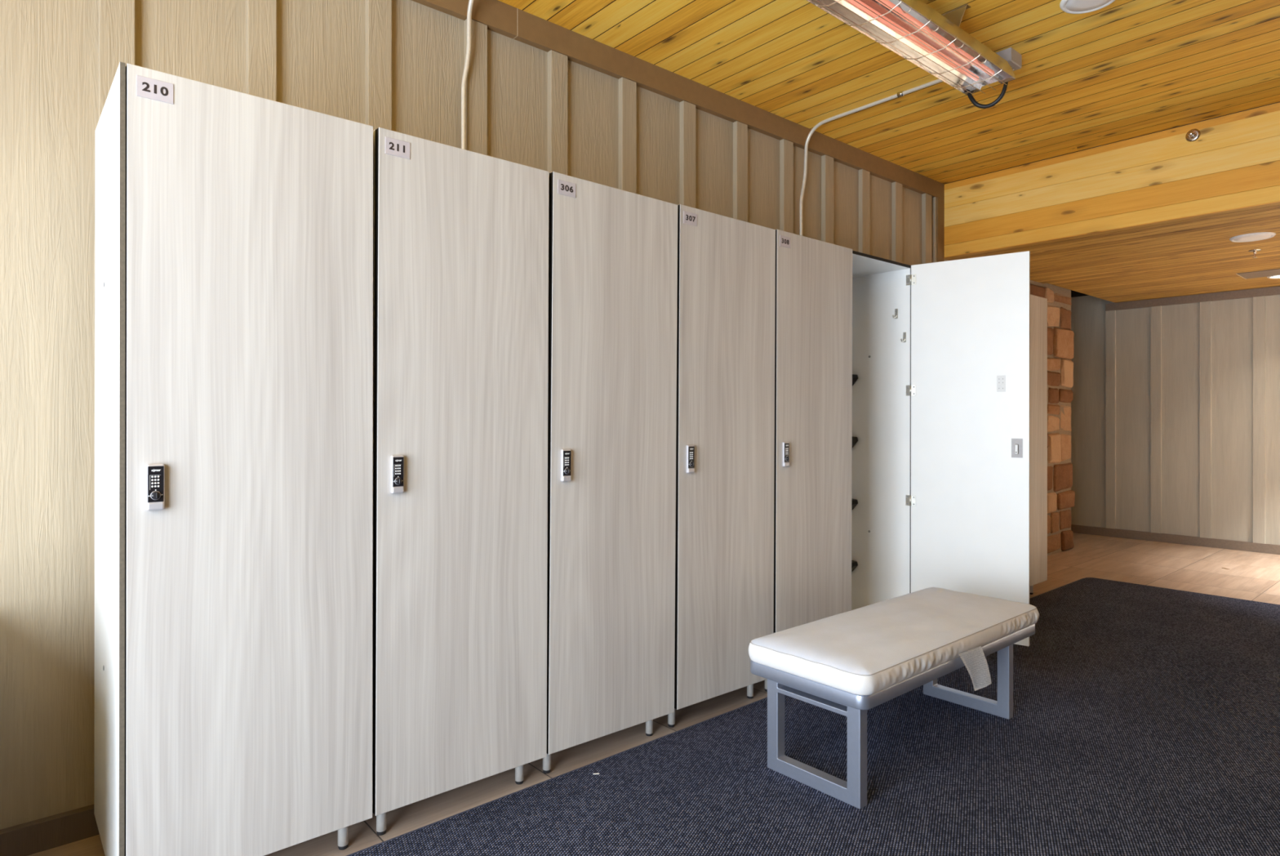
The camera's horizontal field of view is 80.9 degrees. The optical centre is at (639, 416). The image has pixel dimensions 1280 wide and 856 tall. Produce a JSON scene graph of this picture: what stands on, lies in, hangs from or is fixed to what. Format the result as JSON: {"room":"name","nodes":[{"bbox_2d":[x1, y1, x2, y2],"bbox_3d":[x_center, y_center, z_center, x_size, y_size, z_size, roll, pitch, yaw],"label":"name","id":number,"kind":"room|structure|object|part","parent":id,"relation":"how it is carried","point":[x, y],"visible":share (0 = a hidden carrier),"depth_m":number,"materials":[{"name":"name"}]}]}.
{"room":"changing room","nodes":[
{"label":"changing room","id":0,"kind":"room"},
{"bbox_2d":[0,0,948,829],"bbox_3d":[0.138,-0.351,3.936,9.150,3.250,0.150,0,0,-41],"label":"wall","id":1,"kind":"structure","parent":0,"point":[396,65],"depth_m":2.33,"materials":[{"name":"beige wood"}]},
{"bbox_2d":[0,804,99,855],"bbox_3d":[-0.460,1.232,3.347,7.076,0.085,0.040,0,0,-41],"label":"baseboard","id":2,"kind":"structure","parent":1,"relation":"attached to","point":[37,835],"depth_m":2.21,"materials":[{"name":"brown wood"}]},
{"bbox_2d":[461,0,474,149],"bbox_3d":[-0.131,-1.221,2.404,0.038,1.090,1.811,0,0,-41],"label":"conduit","id":3,"kind":"object","parent":1,"relation":"attached to","point":[470,2],"visible":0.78,"depth_m":3.07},
{"bbox_2d":[411,0,944,262],"bbox_3d":[-0.420,-0.248,3.378,7.177,3.045,0.046,0,0,-41],"label":"trim","id":4,"kind":"structure","parent":1,"relation":"attached to","point":[500,17],"depth_m":3.85,"materials":[{"name":"brown wood"}]},
{"bbox_2d":[799,78,942,235],"bbox_3d":[1.363,-1.223,4.131,0.049,1.093,1.166,0,0,-41],"label":"conduit","id":5,"kind":"object","parent":1,"relation":"attached to","point":[902,93],"visible":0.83,"depth_m":4.41,"materials":[{"name":"silver metal"}]},
{"bbox_2d":[27,532,1279,855],"bbox_3d":[2.848,1.304,2.325,11.150,0.060,9.400,0,0,-41],"label":"floor","id":6,"kind":"structure","parent":0,"point":[1251,575],"depth_m":3.54,"materials":[{"name":"brown wood"}]},
{"bbox_2d":[93,62,373,855],"bbox_3d":[-1.190,0.212,2.200,0.615,2.123,0.602,0,0,-41],"label":"locker","id":7,"kind":"object","parent":6,"relation":"on","point":[233,229],"visible":1,"depth_m":1.96,"materials":[{"name":"white laminate"}]},
{"bbox_3d":[-1.427,0.163,2.015,0.011,2.025,0.574,0,0,-41],"label":"panel","id":8,"kind":"part","parent":7,"relation":"part of","materials":[{"name":"white laminate"}]},
{"bbox_3d":[-1.421,0.159,2.029,0.016,2.014,0.554,0,0,-41],"label":"panel","id":9,"kind":"part","parent":7,"relation":"part of","materials":[{"name":"black plastic"}]},
{"bbox_3d":[-1.186,-0.801,1.837,0.076,0.050,0.002,0,0,-41],"label":"number plate","id":10,"kind":"part","parent":7,"relation":"part of","materials":[{"name":"white plastic"}]},
{"bbox_2d":[372,127,549,835],"bbox_3d":[-0.723,0.212,2.601,0.602,2.123,0.599,0,0,-41],"label":"locker","id":11,"kind":"object","parent":6,"relation":"on","point":[460,236],"visible":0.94,"depth_m":2.37,"materials":[{"name":"white laminate"}]},
{"bbox_3d":[-0.960,0.158,2.427,0.016,2.014,0.554,0,0,-41],"label":"panel","id":12,"kind":"part","parent":11,"relation":"part of","materials":[{"name":"black plastic"}]},
{"bbox_3d":[-0.722,-0.802,2.238,0.077,0.050,0.002,0,0,-41],"label":"number plate","id":13,"kind":"part","parent":11,"relation":"part of","materials":[{"name":"white plastic"}]},
{"bbox_2d":[542,171,677,773],"bbox_3d":[-0.262,0.213,2.999,0.602,2.123,0.599,1,0,-41],"label":"locker","id":14,"kind":"object","parent":6,"relation":"on","point":[613,251],"visible":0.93,"depth_m":2.77,"materials":[{"name":"white laminate"}]},
{"bbox_3d":[-0.498,0.156,2.825,0.016,2.014,0.554,1,0,-41],"label":"panel","id":15,"kind":"part","parent":14,"relation":"part of","materials":[{"name":"black plastic"}]},
{"bbox_3d":[-0.257,-0.803,2.639,0.077,0.051,0.002,0,0,-41],"label":"number plate","id":16,"kind":"part","parent":14,"relation":"part of","materials":[{"name":"white plastic"}]},
{"bbox_2d":[667,204,775,727],"bbox_3d":[0.200,0.212,3.398,0.602,2.123,0.599,1,0,-41],"label":"locker","id":17,"kind":"object","parent":6,"relation":"on","point":[725,420],"visible":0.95,"depth_m":3.16,"materials":[{"name":"white laminate"}]},
{"bbox_3d":[0.204,-0.802,3.036,0.077,0.051,0.002,0,0,-41],"label":"number plate","id":18,"kind":"part","parent":17,"relation":"part of","materials":[{"name":"white plastic"}]},
{"bbox_2d":[764,229,852,691],"bbox_3d":[0.662,0.212,3.797,0.602,2.123,0.599,0,0,-41],"label":"locker","id":19,"kind":"object","parent":6,"relation":"on","point":[813,464],"visible":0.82,"depth_m":3.56,"materials":[{"name":"white laminate"}]},
{"bbox_3d":[0.664,-0.802,3.433,0.077,0.050,0.002,0,0,-41],"label":"number plate","id":20,"kind":"part","parent":19,"relation":"part of","materials":[{"name":"white plastic"}]},
{"bbox_2d":[346,577,1279,855],"bbox_3d":[2.138,1.269,1.388,8.150,0.008,5.109,0,0,-41],"label":"floor mat","id":21,"kind":"object","parent":6,"relation":"on","point":[1145,720],"visible":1,"depth_m":2.71,"materials":[{"name":"carpet"}]},
{"bbox_2d":[750,623,1035,808],"bbox_3d":[1.064,1.080,3.023,1.344,0.370,0.496,0,0,-41],"label":"bench","id":22,"kind":"object","parent":21,"relation":"on","point":[853,792],"visible":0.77,"depth_m":2.64,"materials":[{"name":"silver metal"}]},
{"bbox_3d":[0.600,1.103,2.581,0.043,0.325,0.384,0,0,-41],"label":"leg","id":23,"kind":"part","parent":22,"relation":"part of","materials":[{"name":"silver metal"}]},
{"bbox_3d":[1.064,0.918,3.023,1.344,0.046,0.496,0,0,-41],"label":"seat frame","id":24,"kind":"part","parent":22,"relation":"part of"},
{"bbox_2d":[748,586,1039,695],"bbox_3d":[1.079,0.915,3.005,1.375,0.241,0.559,0,0,-41],"label":"seat cushion","id":25,"kind":"object","parent":22,"relation":"on","point":[873,648],"visible":1,"depth_m":2.78,"materials":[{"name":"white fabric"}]},
{"bbox_3d":[1.435,1.103,3.301,0.043,0.325,0.384,0,0,-41],"label":"leg","id":26,"kind":"part","parent":22,"relation":"part of","materials":[{"name":"silver metal"}]},
{"bbox_2d":[851,250,1030,645],"bbox_3d":[1.354,0.213,4.037,0.743,2.123,1.139,0,0,-41],"label":"locker","id":27,"kind":"object","parent":6,"relation":"on","point":[940,487],"visible":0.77,"depth_m":4.09,"materials":[{"name":"white laminate"}]},
{"bbox_3d":[1.112,-0.840,4.215,0.570,0.016,0.554,0,0,-41],"label":"panel","id":28,"kind":"part","parent":27,"relation":"part of","materials":[{"name":"white laminate"}]},
{"bbox_3d":[1.332,0.160,4.404,0.016,2.014,0.554,0,0,-41],"label":"panel","id":29,"kind":"part","parent":27,"relation":"part of","materials":[{"name":"white laminate"}]},
{"bbox_3d":[1.754,0.160,4.018,0.597,2.016,0.019,0,0,38],"label":"door","id":30,"kind":"part","parent":27,"relation":"part of","materials":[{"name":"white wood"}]},
{"bbox_3d":[1.934,0.159,3.855,0.053,0.098,0.018,0,0,38],"label":"latch plate","id":31,"kind":"part","parent":27,"relation":"part of","materials":[{"name":"grey paint"}]},
{"bbox_2d":[1029,293,1047,594],"bbox_3d":[2.511,0.212,5.391,0.602,2.123,0.599,0,0,-41],"label":"locker","id":32,"kind":"object","parent":6,"relation":"on","point":[1038,304],"visible":0.11,"depth_m":5.27,"materials":[{"name":"beige wood"}]},
{"bbox_2d":[1030,280,1075,555],"bbox_3d":[3.596,0.004,7.036,1.260,2.540,0.470,0,0,-41],"label":"stack","id":33,"kind":"object","parent":6,"relation":"on","point":[1060,497],"visible":0.28,"depth_m":7.05,"materials":[{"name":"brown wood"}]},
{"bbox_2d":[497,0,1279,183],"bbox_3d":[1.966,-1.796,0.538,7.480,0.050,7.845,0,0,-41],"label":"ceiling","id":34,"kind":"structure","parent":0,"point":[1121,70],"depth_m":3.82,"materials":[{"name":"wood"}]},
{"bbox_2d":[806,0,1015,108],"bbox_3d":[1.119,-1.629,3.079,1.679,0.291,0.236,0,0,-41],"label":"heater","id":35,"kind":"object","parent":34,"relation":"hanging from","point":[932,41],"visible":1,"depth_m":3.19,"materials":[{"name":"silver metal"}]},
{"bbox_2d":[995,47,1022,71],"bbox_3d":[1.790,-1.736,3.668,0.120,0.069,0.096,0,0,-41],"label":"junction box","id":36,"kind":"object","parent":34,"relation":"attached to","point":[1014,58],"visible":0.52,"depth_m":3.62,"materials":[{"name":"grey paint"}]},
{"bbox_3d":[1.790,-1.707,3.668,0.116,0.004,0.092,0,0,-41],"label":"plate","id":37,"kind":"part","parent":36,"relation":"part of","materials":[{"name":"grey paint"}]},
{"bbox_2d":[1059,0,1115,13],"bbox_3d":[1.901,-1.764,3.172,0.224,0.014,0.224,0,0,-41],"label":"ceiling speaker","id":38,"kind":"object","parent":34,"relation":"attached to","point":[1077,6],"visible":1,"depth_m":3.21},
{"bbox_2d":[1071,289,1088,297],"bbox_3d":[3.813,-0.326,8.110,1.970,3.200,1.900,0,0,-41],"label":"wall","id":39,"kind":"structure","parent":0,"point":[1073,294],"depth_m":8.28,"materials":[{"name":"black"}]},
{"bbox_2d":[944,201,1279,302],"bbox_3d":[5.617,-1.596,4.780,3.750,0.760,9.500,0,0,-41],"label":"ceiling","id":40,"kind":"structure","parent":0,"point":[1195,255],"depth_m":5.76,"materials":[{"name":"brown wood"}]},
{"bbox_2d":[943,102,1279,257],"bbox_3d":[4.793,-1.492,2.910,0.100,0.557,7.544,0,0,-41],"label":"beam","id":41,"kind":"structure","parent":40,"relation":"attached to","point":[1233,163],"depth_m":4.80,"materials":[{"name":"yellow wood"}]},
{"bbox_2d":[1185,128,1200,142],"bbox_3d":[3.312,-1.698,4.508,0.056,0.076,0.076,0,0,-41],"label":"sprinkler","id":42,"kind":"object","parent":41,"relation":"attached to","point":[1193,135],"visible":1,"depth_m":4.51,"materials":[{"name":"silver metal"}]},
{"bbox_2d":[1229,231,1275,242],"bbox_3d":[4.123,-1.209,5.056,0.244,0.014,0.244,0,0,-41],"label":"ceiling speaker","id":43,"kind":"object","parent":40,"relation":"attached to","point":[1251,237],"visible":1,"depth_m":5.03},
{"bbox_2d":[1248,248,1261,257],"bbox_3d":[4.478,-1.188,5.468,0.076,0.056,0.076,0,0,-41],"label":"sprinkler","id":44,"kind":"object","parent":40,"relation":"attached to","point":[1255,251],"visible":1,"depth_m":5.46,"materials":[{"name":"silver metal"}]},
{"bbox_2d":[1235,268,1279,279],"bbox_3d":[5.317,-1.211,6.298,0.360,0.008,0.440,0,0,-41],"label":"access panel","id":45,"kind":"object","parent":40,"relation":"attached to","point":[1267,273],"visible":1,"depth_m":6.35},
{"bbox_2d":[1266,274,1279,278],"bbox_3d":[5.523,-1.211,6.449,0.216,0.010,0.216,0,0,-41],"label":"recessed light","id":46,"kind":"object","parent":40,"relation":"in","point":[1273,276],"visible":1,"depth_m":6.49,"materials":[{"name":"white"}]},
{"bbox_2d":[1071,294,1279,544],"bbox_3d":[6.956,-0.026,5.869,0.138,2.600,9.400,0,0,-41],"label":"wall","id":47,"kind":"structure","parent":0,"point":[1175,408],"depth_m":7.55,"materials":[{"name":"beige wood"}]},
{"bbox_2d":[1071,524,1279,554],"bbox_3d":[6.881,1.230,5.871,0.030,0.088,9.100,0,0,-41],"label":"baseboard","id":48,"kind":"structure","parent":47,"relation":"attached to","point":[1122,533],"depth_m":7.54,"materials":[{"name":"brown wood"}]},
{"bbox_2d":[1105,285,1279,311],"bbox_3d":[7.425,-1.175,5.239,0.032,0.078,7.434,0,0,-41],"label":"trim","id":49,"kind":"structure","parent":47,"relation":"attached to","point":[1271,291],"depth_m":7.44,"materials":[{"name":"brown wood"}]}
]}

